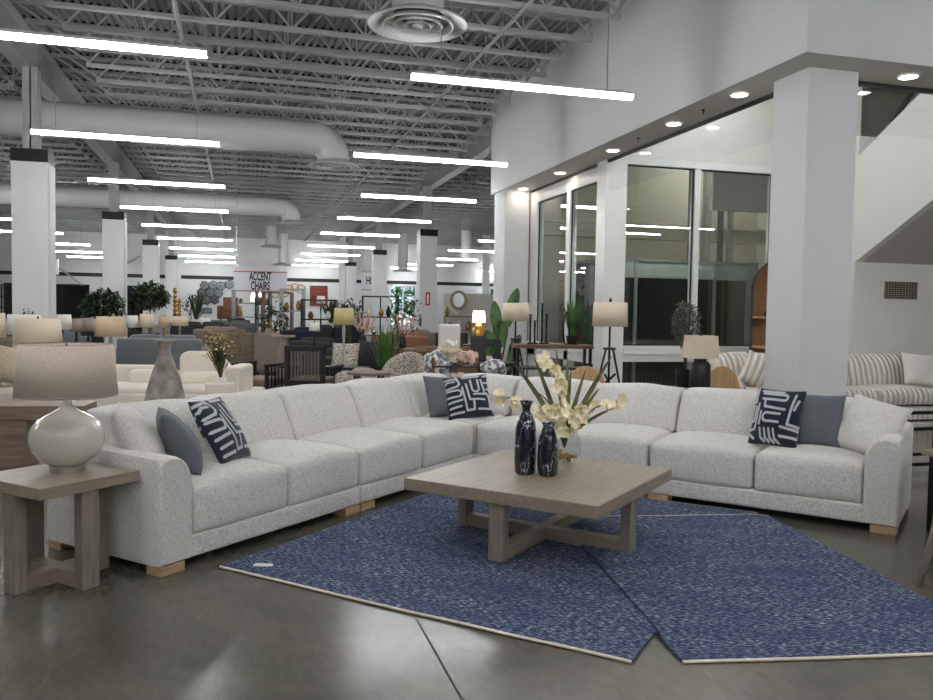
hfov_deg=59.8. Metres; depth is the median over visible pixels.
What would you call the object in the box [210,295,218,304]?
mirror
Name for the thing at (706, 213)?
rail
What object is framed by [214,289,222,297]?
mirror
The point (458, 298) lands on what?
round mirror
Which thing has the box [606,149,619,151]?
recessed light
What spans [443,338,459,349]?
throw pillow
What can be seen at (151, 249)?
column
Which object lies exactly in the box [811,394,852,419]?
cushion
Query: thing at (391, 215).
joist
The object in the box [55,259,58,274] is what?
thermostat
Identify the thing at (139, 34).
joist
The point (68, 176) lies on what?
joist
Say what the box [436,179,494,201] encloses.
joist
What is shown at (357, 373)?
round table
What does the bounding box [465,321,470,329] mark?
vase
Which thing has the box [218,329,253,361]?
armchair
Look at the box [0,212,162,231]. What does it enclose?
joist
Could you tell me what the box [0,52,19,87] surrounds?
joist
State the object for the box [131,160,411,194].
joist
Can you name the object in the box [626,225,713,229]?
diffuser
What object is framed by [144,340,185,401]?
floor vase
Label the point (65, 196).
air duct
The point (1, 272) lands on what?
trim
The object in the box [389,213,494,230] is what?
joist
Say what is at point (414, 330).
cushion
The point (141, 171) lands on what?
joist
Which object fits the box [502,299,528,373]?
floor lamp
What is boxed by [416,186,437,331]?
column
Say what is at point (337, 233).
diffuser
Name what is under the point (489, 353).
grass plant
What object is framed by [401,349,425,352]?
wood chair
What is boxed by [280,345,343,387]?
slat chair
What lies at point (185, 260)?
linear light
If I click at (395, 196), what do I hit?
diffuser
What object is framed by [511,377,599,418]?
cushion
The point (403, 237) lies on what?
air duct
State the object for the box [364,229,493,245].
joist
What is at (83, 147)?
joist
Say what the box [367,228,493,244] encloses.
joist
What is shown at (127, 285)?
window
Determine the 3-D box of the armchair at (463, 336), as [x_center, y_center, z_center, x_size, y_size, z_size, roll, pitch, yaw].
[-0.385,-0.003,19.762,0.800,1.034,0.919,1,3,-4]
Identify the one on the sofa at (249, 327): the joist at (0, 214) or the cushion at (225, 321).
the cushion at (225, 321)
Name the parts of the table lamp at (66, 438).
shade trim, lamp shade, shade trim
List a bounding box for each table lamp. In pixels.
[0,313,6,337]
[6,312,40,334]
[12,316,62,344]
[13,342,118,473]
[56,313,71,341]
[69,317,82,341]
[82,317,94,341]
[94,314,126,363]
[126,314,138,334]
[139,313,154,332]
[158,315,170,336]
[171,316,188,334]
[199,318,210,323]
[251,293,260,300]
[309,321,319,351]
[316,296,325,324]
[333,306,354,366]
[472,310,484,335]
[682,332,719,388]
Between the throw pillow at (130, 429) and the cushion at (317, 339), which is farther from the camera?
the cushion at (317, 339)
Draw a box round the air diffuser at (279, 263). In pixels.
[273,262,292,265]
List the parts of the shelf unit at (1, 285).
post, post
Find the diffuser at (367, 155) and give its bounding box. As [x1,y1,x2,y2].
[354,153,506,166]
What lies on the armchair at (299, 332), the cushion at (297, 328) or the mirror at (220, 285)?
the cushion at (297, 328)
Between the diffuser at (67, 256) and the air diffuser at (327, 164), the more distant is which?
the diffuser at (67, 256)
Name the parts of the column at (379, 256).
steel post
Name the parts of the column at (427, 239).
steel post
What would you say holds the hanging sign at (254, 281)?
hanging from the ceiling at (556, 26)
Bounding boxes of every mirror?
[197,288,205,296]
[199,281,208,289]
[202,296,210,304]
[206,288,214,296]
[209,280,216,288]
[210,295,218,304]
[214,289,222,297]
[217,281,225,290]
[225,280,233,288]
[450,290,466,309]
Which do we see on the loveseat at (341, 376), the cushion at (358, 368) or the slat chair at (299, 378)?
the cushion at (358, 368)
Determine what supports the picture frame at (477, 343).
on the pedestal table at (506, 363)
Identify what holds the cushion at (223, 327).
on the sofa at (198, 333)
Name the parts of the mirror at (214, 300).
mirror plate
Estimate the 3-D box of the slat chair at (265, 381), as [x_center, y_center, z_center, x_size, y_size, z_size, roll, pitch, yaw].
[-3.104,0.506,12.230,0.700,0.640,0.680,2,3,20]
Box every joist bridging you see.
[171,0,224,234]
[199,0,230,222]
[304,0,534,241]
[309,0,511,229]
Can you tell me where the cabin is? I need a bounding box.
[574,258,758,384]
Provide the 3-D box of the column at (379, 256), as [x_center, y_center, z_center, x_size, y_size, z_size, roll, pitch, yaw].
[-3.582,-2.788,33.307,0.552,5.220,0.508,0,3,-16]
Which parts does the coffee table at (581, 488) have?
leg, leg, leg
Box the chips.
[558,450,576,461]
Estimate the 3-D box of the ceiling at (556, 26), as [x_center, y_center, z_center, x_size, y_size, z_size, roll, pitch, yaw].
[-2.418,-5.358,19.055,38.508,0.038,53.501,0,3,-16]
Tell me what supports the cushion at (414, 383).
on the sofa section at (414, 383)
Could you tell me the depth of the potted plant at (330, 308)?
23.83 m
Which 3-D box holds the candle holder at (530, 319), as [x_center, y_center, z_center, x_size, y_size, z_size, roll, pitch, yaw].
[0.876,-0.285,11.140,0.090,0.406,0.090,0,3,-16]
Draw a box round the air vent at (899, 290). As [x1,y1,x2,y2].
[880,278,920,302]
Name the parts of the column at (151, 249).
steel post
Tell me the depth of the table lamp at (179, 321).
19.06 m
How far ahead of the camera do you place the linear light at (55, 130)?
11.35 m
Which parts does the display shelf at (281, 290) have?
panel, shelf, panel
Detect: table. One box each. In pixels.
[0,401,96,466]
[0,462,139,595]
[205,382,235,394]
[270,335,294,386]
[299,351,319,356]
[326,365,369,375]
[347,370,390,378]
[404,450,671,562]
[444,316,472,330]
[461,361,514,372]
[512,343,593,375]
[673,386,717,389]
[895,404,932,466]
[921,449,932,530]
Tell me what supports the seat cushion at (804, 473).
on the sofa section at (710, 456)
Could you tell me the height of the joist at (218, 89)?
0.642 m
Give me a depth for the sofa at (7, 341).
24.70 m
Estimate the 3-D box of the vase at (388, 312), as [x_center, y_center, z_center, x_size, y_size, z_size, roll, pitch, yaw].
[-1.611,-0.800,16.760,0.110,0.220,0.107,0,3,-16]
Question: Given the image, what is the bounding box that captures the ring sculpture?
[563,311,569,344]
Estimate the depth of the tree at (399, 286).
58.43 m
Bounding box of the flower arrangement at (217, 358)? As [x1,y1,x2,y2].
[203,328,234,382]
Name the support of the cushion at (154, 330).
on the sofa at (154, 330)
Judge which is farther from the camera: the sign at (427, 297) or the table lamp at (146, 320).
the sign at (427, 297)
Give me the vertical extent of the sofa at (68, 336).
0.823 m
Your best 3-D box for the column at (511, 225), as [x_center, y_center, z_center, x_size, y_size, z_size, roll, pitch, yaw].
[0.901,-1.271,16.654,0.520,3.900,0.700,0,3,-16]
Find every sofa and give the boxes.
[0,334,12,347]
[0,382,61,400]
[63,329,91,341]
[75,351,264,406]
[80,328,138,342]
[116,334,211,370]
[142,325,169,336]
[170,321,229,334]
[193,326,236,348]
[213,320,255,333]
[289,337,336,375]
[317,325,363,343]
[319,348,380,376]
[371,332,428,356]
[394,329,435,345]
[413,346,502,373]
[709,352,932,419]
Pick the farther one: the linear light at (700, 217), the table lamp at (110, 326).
the linear light at (700, 217)
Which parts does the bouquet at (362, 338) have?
pot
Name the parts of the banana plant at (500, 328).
stem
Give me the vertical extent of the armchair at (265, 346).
1.020 m
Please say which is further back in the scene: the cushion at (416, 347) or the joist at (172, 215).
the joist at (172, 215)
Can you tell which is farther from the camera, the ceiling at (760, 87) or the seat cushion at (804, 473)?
the ceiling at (760, 87)
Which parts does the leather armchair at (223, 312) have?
arm, backrest, arm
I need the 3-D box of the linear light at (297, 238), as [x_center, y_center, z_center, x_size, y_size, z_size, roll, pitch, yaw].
[-8.178,-5.563,43.786,2.448,2.068,0.066,0,3,-16]
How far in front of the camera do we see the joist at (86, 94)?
18.30 m
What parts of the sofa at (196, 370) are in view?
backrest, backrest, arm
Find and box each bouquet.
[354,311,375,340]
[384,312,418,347]
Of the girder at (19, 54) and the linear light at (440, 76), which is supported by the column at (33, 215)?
the girder at (19, 54)
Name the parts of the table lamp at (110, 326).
lamp shade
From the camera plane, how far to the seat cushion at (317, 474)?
5.48 m
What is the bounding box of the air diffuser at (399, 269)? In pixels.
[393,268,412,271]
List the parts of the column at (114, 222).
steel post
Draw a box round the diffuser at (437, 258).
[437,258,477,260]
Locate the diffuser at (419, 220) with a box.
[338,217,430,222]
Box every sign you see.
[234,171,286,291]
[361,231,371,289]
[425,292,429,305]
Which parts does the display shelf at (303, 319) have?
panel, shelf, shelf, panel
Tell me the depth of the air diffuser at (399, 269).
39.74 m
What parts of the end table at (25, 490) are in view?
leg, leg, leg, leg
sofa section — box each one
[47,391,359,577]
[265,378,472,510]
[390,373,522,457]
[475,377,685,497]
[647,388,913,535]
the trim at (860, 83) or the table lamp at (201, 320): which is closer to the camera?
the trim at (860, 83)
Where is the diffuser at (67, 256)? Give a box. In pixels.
[67,256,101,257]
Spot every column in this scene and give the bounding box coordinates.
[10,66,55,347]
[102,162,126,360]
[142,210,159,324]
[165,228,177,322]
[175,236,180,298]
[339,237,345,306]
[344,237,355,325]
[371,221,386,334]
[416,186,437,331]
[482,235,489,293]
[493,189,529,378]
[764,67,858,394]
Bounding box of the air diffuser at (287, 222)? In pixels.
[276,220,306,225]
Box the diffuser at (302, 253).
[302,253,359,255]
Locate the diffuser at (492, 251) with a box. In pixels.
[448,250,493,252]
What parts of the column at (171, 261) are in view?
steel post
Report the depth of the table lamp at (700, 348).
8.91 m
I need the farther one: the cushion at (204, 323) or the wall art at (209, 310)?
the wall art at (209, 310)
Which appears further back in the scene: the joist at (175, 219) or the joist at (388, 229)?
the joist at (175, 219)
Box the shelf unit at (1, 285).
[0,284,11,318]
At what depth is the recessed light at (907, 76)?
8.18 m
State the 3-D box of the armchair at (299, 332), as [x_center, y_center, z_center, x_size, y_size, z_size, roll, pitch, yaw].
[-3.706,-0.019,18.940,0.900,1.037,0.919,2,3,19]
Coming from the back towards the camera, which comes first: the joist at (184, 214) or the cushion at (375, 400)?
the joist at (184, 214)
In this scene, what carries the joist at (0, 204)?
attached to the girder at (19, 54)
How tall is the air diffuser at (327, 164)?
0.140 m
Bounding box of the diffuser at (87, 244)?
[56,243,89,245]
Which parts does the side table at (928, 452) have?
leg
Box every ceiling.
[0,0,882,236]
[511,56,932,190]
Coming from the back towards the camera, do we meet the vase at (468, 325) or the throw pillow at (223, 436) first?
the vase at (468, 325)
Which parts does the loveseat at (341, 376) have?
arm, backrest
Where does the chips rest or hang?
in the glass vase
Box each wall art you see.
[200,308,211,312]
[310,285,327,305]
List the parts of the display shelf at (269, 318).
panel, panel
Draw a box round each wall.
[0,220,493,334]
[6,286,142,331]
[443,293,492,343]
[491,0,932,194]
[526,89,919,377]
[530,98,773,197]
[709,172,767,212]
[848,87,932,355]
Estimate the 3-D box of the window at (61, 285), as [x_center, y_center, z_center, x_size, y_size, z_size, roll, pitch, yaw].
[-21.547,-2.133,41.739,4.000,2.550,0.140,0,3,-16]
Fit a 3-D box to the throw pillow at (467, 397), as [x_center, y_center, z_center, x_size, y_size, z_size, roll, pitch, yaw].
[0.011,0.437,7.512,0.454,0.415,0.264,0,3,-14]
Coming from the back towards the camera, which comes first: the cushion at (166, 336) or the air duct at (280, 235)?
the air duct at (280, 235)
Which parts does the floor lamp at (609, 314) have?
leg, lamp shade, knob, leg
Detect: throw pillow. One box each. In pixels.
[0,345,16,383]
[110,402,166,454]
[156,407,202,475]
[188,397,250,463]
[331,343,359,365]
[358,340,380,369]
[423,376,459,416]
[443,374,493,420]
[737,350,764,387]
[748,387,806,447]
[797,394,846,447]
[838,393,913,454]
[901,352,932,385]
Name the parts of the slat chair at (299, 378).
post, rail, rail, post, arm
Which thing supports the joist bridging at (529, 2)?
attached to the joist at (350, 156)
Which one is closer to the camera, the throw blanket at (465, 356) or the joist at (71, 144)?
the throw blanket at (465, 356)
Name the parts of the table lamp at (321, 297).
lamp shade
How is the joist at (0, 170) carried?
attached to the girder at (19, 54)
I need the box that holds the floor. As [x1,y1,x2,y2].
[0,336,932,699]
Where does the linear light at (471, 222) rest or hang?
hanging from the ceiling at (556, 26)
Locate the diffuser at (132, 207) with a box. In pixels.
[121,206,227,212]
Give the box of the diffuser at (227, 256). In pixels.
[179,255,233,257]
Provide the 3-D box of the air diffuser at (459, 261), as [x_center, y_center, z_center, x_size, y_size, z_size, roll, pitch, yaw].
[-0.023,-4.169,37.998,0.998,0.140,0.998,1,3,3]
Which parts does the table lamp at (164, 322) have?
lamp shade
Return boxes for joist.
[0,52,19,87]
[0,62,21,98]
[0,74,42,99]
[0,87,21,95]
[0,133,66,138]
[0,135,97,165]
[0,136,75,146]
[0,136,84,153]
[0,136,91,159]
[0,142,102,170]
[0,149,107,175]
[0,152,108,179]
[0,157,108,184]
[0,162,108,188]
[0,166,124,188]
[0,170,128,189]
[0,175,108,186]
[0,204,140,210]
[0,205,146,215]
[0,205,146,217]
[0,205,154,221]
[0,205,156,223]
[0,206,143,213]
[0,208,146,219]
[0,208,160,227]
[0,210,160,229]
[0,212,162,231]
[0,214,164,232]
[0,216,166,234]
[1,205,158,226]
[10,0,543,91]
[25,18,529,103]
[29,0,565,77]
[46,43,506,115]
[47,0,590,61]
[51,53,499,125]
[62,67,491,135]
[72,80,491,143]
[80,92,481,151]
[88,102,469,157]
[118,143,431,184]
[120,141,433,179]
[123,149,424,188]
[127,155,417,192]
[128,142,446,174]
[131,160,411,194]
[134,138,454,169]
[135,165,406,199]
[138,130,462,163]
[138,170,400,202]
[141,174,398,205]
[144,178,393,208]
[150,184,385,211]
[150,186,384,213]
[153,189,377,216]
[169,211,355,231]
[170,213,354,232]
[171,211,356,230]
[172,215,351,235]
[174,212,361,228]
[174,217,349,236]
[175,219,347,238]
[176,221,339,239]
[178,211,364,226]
[178,223,338,240]
[179,208,367,225]
[181,202,374,220]
[183,205,371,223]
[214,0,616,42]
[289,199,375,217]
[359,231,493,246]
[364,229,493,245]
[365,226,493,242]
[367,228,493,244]
[368,225,492,240]
[370,223,493,239]
[373,221,493,238]
[383,215,494,232]
[383,217,493,234]
[383,221,493,236]
[389,210,494,228]
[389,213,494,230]
[393,208,493,226]
[396,205,494,224]
[401,203,494,222]
[405,200,494,219]
[409,201,494,216]
[414,194,494,214]
[421,190,494,211]
[432,183,494,204]
[432,187,494,208]
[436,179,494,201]
[442,175,494,197]
[449,0,625,20]
[449,171,490,192]
[456,166,490,188]
[464,167,490,183]
[472,155,490,178]
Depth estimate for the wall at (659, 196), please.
18.59 m
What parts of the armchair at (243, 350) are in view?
arm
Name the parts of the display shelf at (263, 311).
panel, shelf, panel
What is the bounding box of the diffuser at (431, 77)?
[411,73,633,99]
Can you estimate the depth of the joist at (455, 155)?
19.41 m
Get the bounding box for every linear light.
[0,0,206,57]
[0,217,10,219]
[0,229,62,233]
[30,0,218,145]
[55,210,101,252]
[56,229,89,245]
[67,255,101,257]
[88,79,224,187]
[120,194,227,212]
[142,222,229,228]
[157,236,231,240]
[169,212,232,250]
[178,213,233,257]
[185,260,234,262]
[292,238,337,266]
[296,259,346,261]
[302,241,359,255]
[308,205,373,248]
[321,178,399,236]
[337,190,430,222]
[354,54,507,166]
[361,106,475,202]
[408,259,452,265]
[411,0,633,99]
[437,222,477,260]
[448,218,493,252]
[479,184,493,241]
[626,217,713,229]
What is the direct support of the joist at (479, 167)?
attached to the girder at (481, 150)
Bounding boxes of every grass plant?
[188,293,208,321]
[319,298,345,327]
[369,323,404,370]
[485,346,494,360]
[562,299,583,344]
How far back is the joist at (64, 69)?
16.15 m
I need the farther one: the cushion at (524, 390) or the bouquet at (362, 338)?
the bouquet at (362, 338)
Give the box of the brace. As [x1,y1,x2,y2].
[59,267,81,285]
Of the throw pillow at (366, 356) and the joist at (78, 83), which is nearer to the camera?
the throw pillow at (366, 356)
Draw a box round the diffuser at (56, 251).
[56,251,101,252]
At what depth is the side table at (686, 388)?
9.34 m
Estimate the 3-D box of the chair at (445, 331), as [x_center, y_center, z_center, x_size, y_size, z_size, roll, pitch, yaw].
[-0.302,0.080,16.215,0.520,1.204,0.620,1,3,10]
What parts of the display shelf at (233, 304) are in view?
panel, shelf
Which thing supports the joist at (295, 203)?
attached to the girder at (19, 54)
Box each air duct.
[0,63,348,161]
[0,180,300,220]
[265,217,276,244]
[278,226,287,262]
[392,0,443,8]
[398,222,407,268]
[461,219,471,258]
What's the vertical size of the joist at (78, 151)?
0.642 m
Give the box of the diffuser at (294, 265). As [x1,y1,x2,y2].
[294,265,337,266]
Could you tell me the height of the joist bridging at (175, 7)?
0.039 m
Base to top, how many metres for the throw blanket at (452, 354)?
0.220 m
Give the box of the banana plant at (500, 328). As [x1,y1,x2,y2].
[483,288,521,374]
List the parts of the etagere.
post, post, post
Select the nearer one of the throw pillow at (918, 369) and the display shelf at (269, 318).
the throw pillow at (918, 369)
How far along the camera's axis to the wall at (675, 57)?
9.78 m
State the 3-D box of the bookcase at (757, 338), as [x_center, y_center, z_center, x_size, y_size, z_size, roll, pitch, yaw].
[5.009,-0.262,12.765,1.050,2.380,0.380,2,3,19]
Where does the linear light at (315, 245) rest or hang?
hanging from the ceiling at (556, 26)
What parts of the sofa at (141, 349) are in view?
arm, arm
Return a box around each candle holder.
[527,314,532,343]
[532,320,537,343]
[538,303,544,343]
[544,314,548,343]
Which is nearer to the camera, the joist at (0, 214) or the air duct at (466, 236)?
the air duct at (466, 236)
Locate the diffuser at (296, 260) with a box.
[296,260,346,261]
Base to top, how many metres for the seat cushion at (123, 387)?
0.124 m
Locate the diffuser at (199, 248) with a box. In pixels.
[169,247,232,250]
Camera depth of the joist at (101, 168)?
25.61 m
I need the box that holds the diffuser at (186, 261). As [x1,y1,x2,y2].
[186,261,234,262]
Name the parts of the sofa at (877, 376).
arm, arm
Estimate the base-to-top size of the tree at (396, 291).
5.378 m
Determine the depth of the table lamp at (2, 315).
10.97 m
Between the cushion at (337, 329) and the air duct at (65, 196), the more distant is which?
the air duct at (65, 196)
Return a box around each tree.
[77,287,126,342]
[130,279,171,332]
[180,294,198,320]
[257,300,290,334]
[338,297,366,343]
[391,286,414,328]
[393,286,414,319]
[402,297,424,331]
[670,300,701,386]
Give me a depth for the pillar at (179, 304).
33.15 m
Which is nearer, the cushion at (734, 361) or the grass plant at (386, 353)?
the cushion at (734, 361)
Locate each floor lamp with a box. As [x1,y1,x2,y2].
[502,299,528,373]
[592,298,627,382]
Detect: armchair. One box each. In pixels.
[217,297,241,319]
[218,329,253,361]
[254,328,279,375]
[282,327,317,341]
[434,332,467,346]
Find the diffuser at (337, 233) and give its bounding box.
[321,232,398,236]
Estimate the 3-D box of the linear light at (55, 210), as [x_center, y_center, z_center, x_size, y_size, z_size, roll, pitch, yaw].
[-17.019,-5.319,35.631,2.448,2.068,0.066,0,3,-16]
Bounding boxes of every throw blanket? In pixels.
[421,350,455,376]
[437,347,460,364]
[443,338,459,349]
[449,370,473,376]
[456,349,479,363]
[479,360,505,373]
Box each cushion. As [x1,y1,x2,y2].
[0,336,12,342]
[0,387,13,400]
[2,382,12,386]
[86,400,210,454]
[117,382,147,393]
[129,334,162,337]
[129,369,180,382]
[150,325,162,336]
[163,335,195,338]
[165,328,169,334]
[180,371,223,383]
[182,383,205,393]
[187,391,293,444]
[188,321,200,323]
[190,454,285,532]
[202,321,224,324]
[204,326,219,328]
[213,320,229,322]
[219,326,236,329]
[221,308,230,311]
[228,329,246,332]
[230,320,247,322]
[247,439,358,505]
[253,375,283,386]
[265,384,361,439]
[293,327,308,330]
[293,375,334,383]
[300,427,421,484]
[301,337,317,340]
[316,338,336,342]
[317,325,332,337]
[330,370,351,376]
[333,378,415,426]
[334,325,356,343]
[352,367,373,370]
[362,417,472,467]
[390,373,447,416]
[400,332,419,335]
[411,329,428,331]
[413,346,443,349]
[420,412,510,452]
[458,346,469,350]
[463,373,522,415]
[477,415,588,454]
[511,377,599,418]
[558,422,675,465]
[589,382,685,431]
[650,431,768,488]
[676,388,757,435]
[709,352,764,384]
[746,385,762,391]
[754,444,864,502]
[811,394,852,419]
[846,385,879,400]
[847,352,907,385]
[856,384,932,404]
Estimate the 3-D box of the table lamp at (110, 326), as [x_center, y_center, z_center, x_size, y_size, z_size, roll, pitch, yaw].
[-5.004,-0.147,11.415,0.425,0.718,0.425,0,3,-16]
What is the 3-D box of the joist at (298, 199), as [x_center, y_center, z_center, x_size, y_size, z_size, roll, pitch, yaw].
[-6.629,-5.507,28.134,8.650,0.642,0.104,0,3,-16]
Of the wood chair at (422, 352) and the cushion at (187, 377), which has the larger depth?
the wood chair at (422, 352)
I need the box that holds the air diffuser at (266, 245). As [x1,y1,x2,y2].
[260,244,281,247]
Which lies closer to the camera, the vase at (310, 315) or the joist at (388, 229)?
the vase at (310, 315)
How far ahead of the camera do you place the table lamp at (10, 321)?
12.10 m
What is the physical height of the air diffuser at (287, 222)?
0.140 m
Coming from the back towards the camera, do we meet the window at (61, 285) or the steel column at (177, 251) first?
the steel column at (177, 251)
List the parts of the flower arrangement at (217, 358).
stem, pot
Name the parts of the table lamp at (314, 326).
lamp shade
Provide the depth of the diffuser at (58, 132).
11.35 m
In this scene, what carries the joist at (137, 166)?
attached to the girder at (19, 54)
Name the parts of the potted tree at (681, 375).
pot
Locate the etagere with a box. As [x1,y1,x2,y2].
[361,296,398,355]
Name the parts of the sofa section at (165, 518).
arm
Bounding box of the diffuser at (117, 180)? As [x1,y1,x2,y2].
[88,178,224,187]
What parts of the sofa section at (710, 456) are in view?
arm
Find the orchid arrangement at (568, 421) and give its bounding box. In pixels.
[492,349,627,447]
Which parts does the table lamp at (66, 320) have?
lamp shade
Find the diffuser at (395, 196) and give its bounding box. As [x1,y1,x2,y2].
[361,194,475,202]
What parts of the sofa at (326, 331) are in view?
backrest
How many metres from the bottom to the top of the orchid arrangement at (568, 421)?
0.679 m
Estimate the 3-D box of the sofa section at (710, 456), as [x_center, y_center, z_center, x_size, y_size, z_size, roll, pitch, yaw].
[2.418,0.775,6.282,1.748,0.837,1.031,3,3,33]
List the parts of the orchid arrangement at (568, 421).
stem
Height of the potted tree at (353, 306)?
1.742 m
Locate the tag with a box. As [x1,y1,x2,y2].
[253,563,272,566]
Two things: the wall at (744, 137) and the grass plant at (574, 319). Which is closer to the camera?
the grass plant at (574, 319)
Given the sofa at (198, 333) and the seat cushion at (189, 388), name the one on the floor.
the sofa at (198, 333)
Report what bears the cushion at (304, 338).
on the sofa at (305, 341)
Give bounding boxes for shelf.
[231,289,254,318]
[255,292,271,331]
[261,292,293,331]
[279,288,305,333]
[300,299,337,326]
[363,296,397,297]
[364,316,396,317]
[431,364,477,367]
[515,365,581,369]
[900,405,932,410]
[907,420,932,426]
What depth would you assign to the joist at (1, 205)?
37.08 m
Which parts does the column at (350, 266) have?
steel post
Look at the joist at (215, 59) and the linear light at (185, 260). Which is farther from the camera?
the linear light at (185, 260)
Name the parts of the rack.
post, post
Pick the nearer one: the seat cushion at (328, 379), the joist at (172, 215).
the seat cushion at (328, 379)
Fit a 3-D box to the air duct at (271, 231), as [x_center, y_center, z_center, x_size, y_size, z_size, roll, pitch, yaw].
[-9.036,-5.591,37.536,0.500,1.450,0.500,0,3,-16]
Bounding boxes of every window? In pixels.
[3,283,89,319]
[127,285,141,332]
[389,284,415,328]
[527,173,596,377]
[623,157,770,368]
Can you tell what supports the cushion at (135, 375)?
on the sofa at (196, 370)
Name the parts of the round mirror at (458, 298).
mirror plate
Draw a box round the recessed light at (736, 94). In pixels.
[729,92,749,96]
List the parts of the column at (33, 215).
steel post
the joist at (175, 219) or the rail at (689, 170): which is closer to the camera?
the rail at (689, 170)
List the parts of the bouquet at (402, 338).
pot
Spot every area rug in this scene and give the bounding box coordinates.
[219,493,756,662]
[567,514,932,663]
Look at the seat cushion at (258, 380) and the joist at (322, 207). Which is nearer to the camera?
the seat cushion at (258, 380)
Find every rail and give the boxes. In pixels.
[687,170,690,259]
[701,171,711,334]
[715,211,723,344]
[723,211,733,344]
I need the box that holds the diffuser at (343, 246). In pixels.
[309,245,373,248]
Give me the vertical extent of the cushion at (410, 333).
0.542 m
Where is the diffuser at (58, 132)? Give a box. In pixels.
[31,129,218,145]
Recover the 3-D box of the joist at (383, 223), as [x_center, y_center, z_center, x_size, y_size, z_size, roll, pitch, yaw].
[-1.006,-6.053,41.621,8.800,0.642,0.104,0,3,-16]
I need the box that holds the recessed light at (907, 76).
[896,73,920,79]
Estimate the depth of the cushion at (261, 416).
5.86 m
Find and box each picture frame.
[470,336,486,360]
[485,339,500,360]
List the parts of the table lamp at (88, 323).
lamp shade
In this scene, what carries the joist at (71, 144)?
attached to the girder at (19, 54)
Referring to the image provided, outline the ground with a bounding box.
[391,324,413,331]
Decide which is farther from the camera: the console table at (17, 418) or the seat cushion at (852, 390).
the seat cushion at (852, 390)
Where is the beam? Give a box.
[544,219,765,244]
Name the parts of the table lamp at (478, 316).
lamp shade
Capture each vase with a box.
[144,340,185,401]
[284,302,288,309]
[296,301,300,309]
[308,311,313,318]
[325,311,330,318]
[379,308,383,315]
[386,306,390,316]
[445,307,449,315]
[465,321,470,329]
[514,400,536,474]
[537,421,557,476]
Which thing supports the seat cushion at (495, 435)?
on the sofa section at (650, 414)
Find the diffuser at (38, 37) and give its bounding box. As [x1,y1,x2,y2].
[0,32,205,57]
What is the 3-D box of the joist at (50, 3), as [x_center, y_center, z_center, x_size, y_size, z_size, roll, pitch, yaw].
[-2.119,-4.630,11.040,8.200,0.642,0.104,0,3,-16]
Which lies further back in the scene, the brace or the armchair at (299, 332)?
the brace
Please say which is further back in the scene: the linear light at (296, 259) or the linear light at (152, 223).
the linear light at (296, 259)
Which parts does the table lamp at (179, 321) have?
lamp shade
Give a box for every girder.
[0,0,176,235]
[345,119,491,242]
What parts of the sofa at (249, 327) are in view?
backrest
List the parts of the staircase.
trim, handrail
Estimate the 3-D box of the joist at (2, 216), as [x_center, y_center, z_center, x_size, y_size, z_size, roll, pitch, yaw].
[-19.532,-6.320,41.064,8.800,0.642,0.104,0,3,-16]
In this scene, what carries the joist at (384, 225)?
attached to the girder at (481, 150)
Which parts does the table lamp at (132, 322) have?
lamp shade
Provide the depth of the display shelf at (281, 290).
24.02 m
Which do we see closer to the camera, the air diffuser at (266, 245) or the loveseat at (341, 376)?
the loveseat at (341, 376)
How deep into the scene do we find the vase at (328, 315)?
22.13 m
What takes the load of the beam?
attached to the wall at (659, 196)
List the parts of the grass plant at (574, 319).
pot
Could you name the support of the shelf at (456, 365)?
attached to the rack
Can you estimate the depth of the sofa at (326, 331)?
20.55 m
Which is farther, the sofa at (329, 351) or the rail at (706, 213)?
the rail at (706, 213)
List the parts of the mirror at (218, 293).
mirror plate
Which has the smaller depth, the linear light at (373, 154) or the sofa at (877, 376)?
the sofa at (877, 376)
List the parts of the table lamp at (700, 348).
lamp shade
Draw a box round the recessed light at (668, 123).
[665,122,681,125]
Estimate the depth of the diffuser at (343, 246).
30.41 m
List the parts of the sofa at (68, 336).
backrest, arm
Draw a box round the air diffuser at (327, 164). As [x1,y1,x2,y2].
[308,158,358,171]
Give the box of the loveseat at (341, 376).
[335,367,377,382]
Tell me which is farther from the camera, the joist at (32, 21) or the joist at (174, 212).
the joist at (174, 212)
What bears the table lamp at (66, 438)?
on the end table at (25, 490)
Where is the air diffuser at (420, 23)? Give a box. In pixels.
[367,4,467,42]
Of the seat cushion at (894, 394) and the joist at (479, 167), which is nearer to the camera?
the seat cushion at (894, 394)
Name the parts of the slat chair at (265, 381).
arm, leg, leg, arm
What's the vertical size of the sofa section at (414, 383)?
0.839 m
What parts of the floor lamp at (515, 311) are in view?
leg, lamp shade, leg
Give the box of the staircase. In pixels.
[855,92,932,264]
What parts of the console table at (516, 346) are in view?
leg, leg, leg, leg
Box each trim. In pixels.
[0,270,492,285]
[531,81,932,192]
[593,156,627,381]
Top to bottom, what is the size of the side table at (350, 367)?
0.560 m
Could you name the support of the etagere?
on the floor
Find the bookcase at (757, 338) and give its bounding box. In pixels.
[749,263,767,352]
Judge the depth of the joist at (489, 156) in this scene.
22.77 m
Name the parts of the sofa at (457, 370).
backrest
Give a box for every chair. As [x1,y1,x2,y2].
[230,360,290,389]
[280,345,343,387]
[380,352,422,377]
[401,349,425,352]
[415,350,432,354]
[438,324,459,346]
[569,366,604,383]
[710,366,738,389]
[915,517,932,587]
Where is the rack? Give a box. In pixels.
[431,357,477,372]
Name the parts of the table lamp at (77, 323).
lamp shade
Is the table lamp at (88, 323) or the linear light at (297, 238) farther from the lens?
the linear light at (297, 238)
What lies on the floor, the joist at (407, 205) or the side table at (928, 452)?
the side table at (928, 452)
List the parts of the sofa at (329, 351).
arm, backrest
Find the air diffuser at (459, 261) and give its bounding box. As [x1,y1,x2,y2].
[456,260,475,262]
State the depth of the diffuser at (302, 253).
34.83 m
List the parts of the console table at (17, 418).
leg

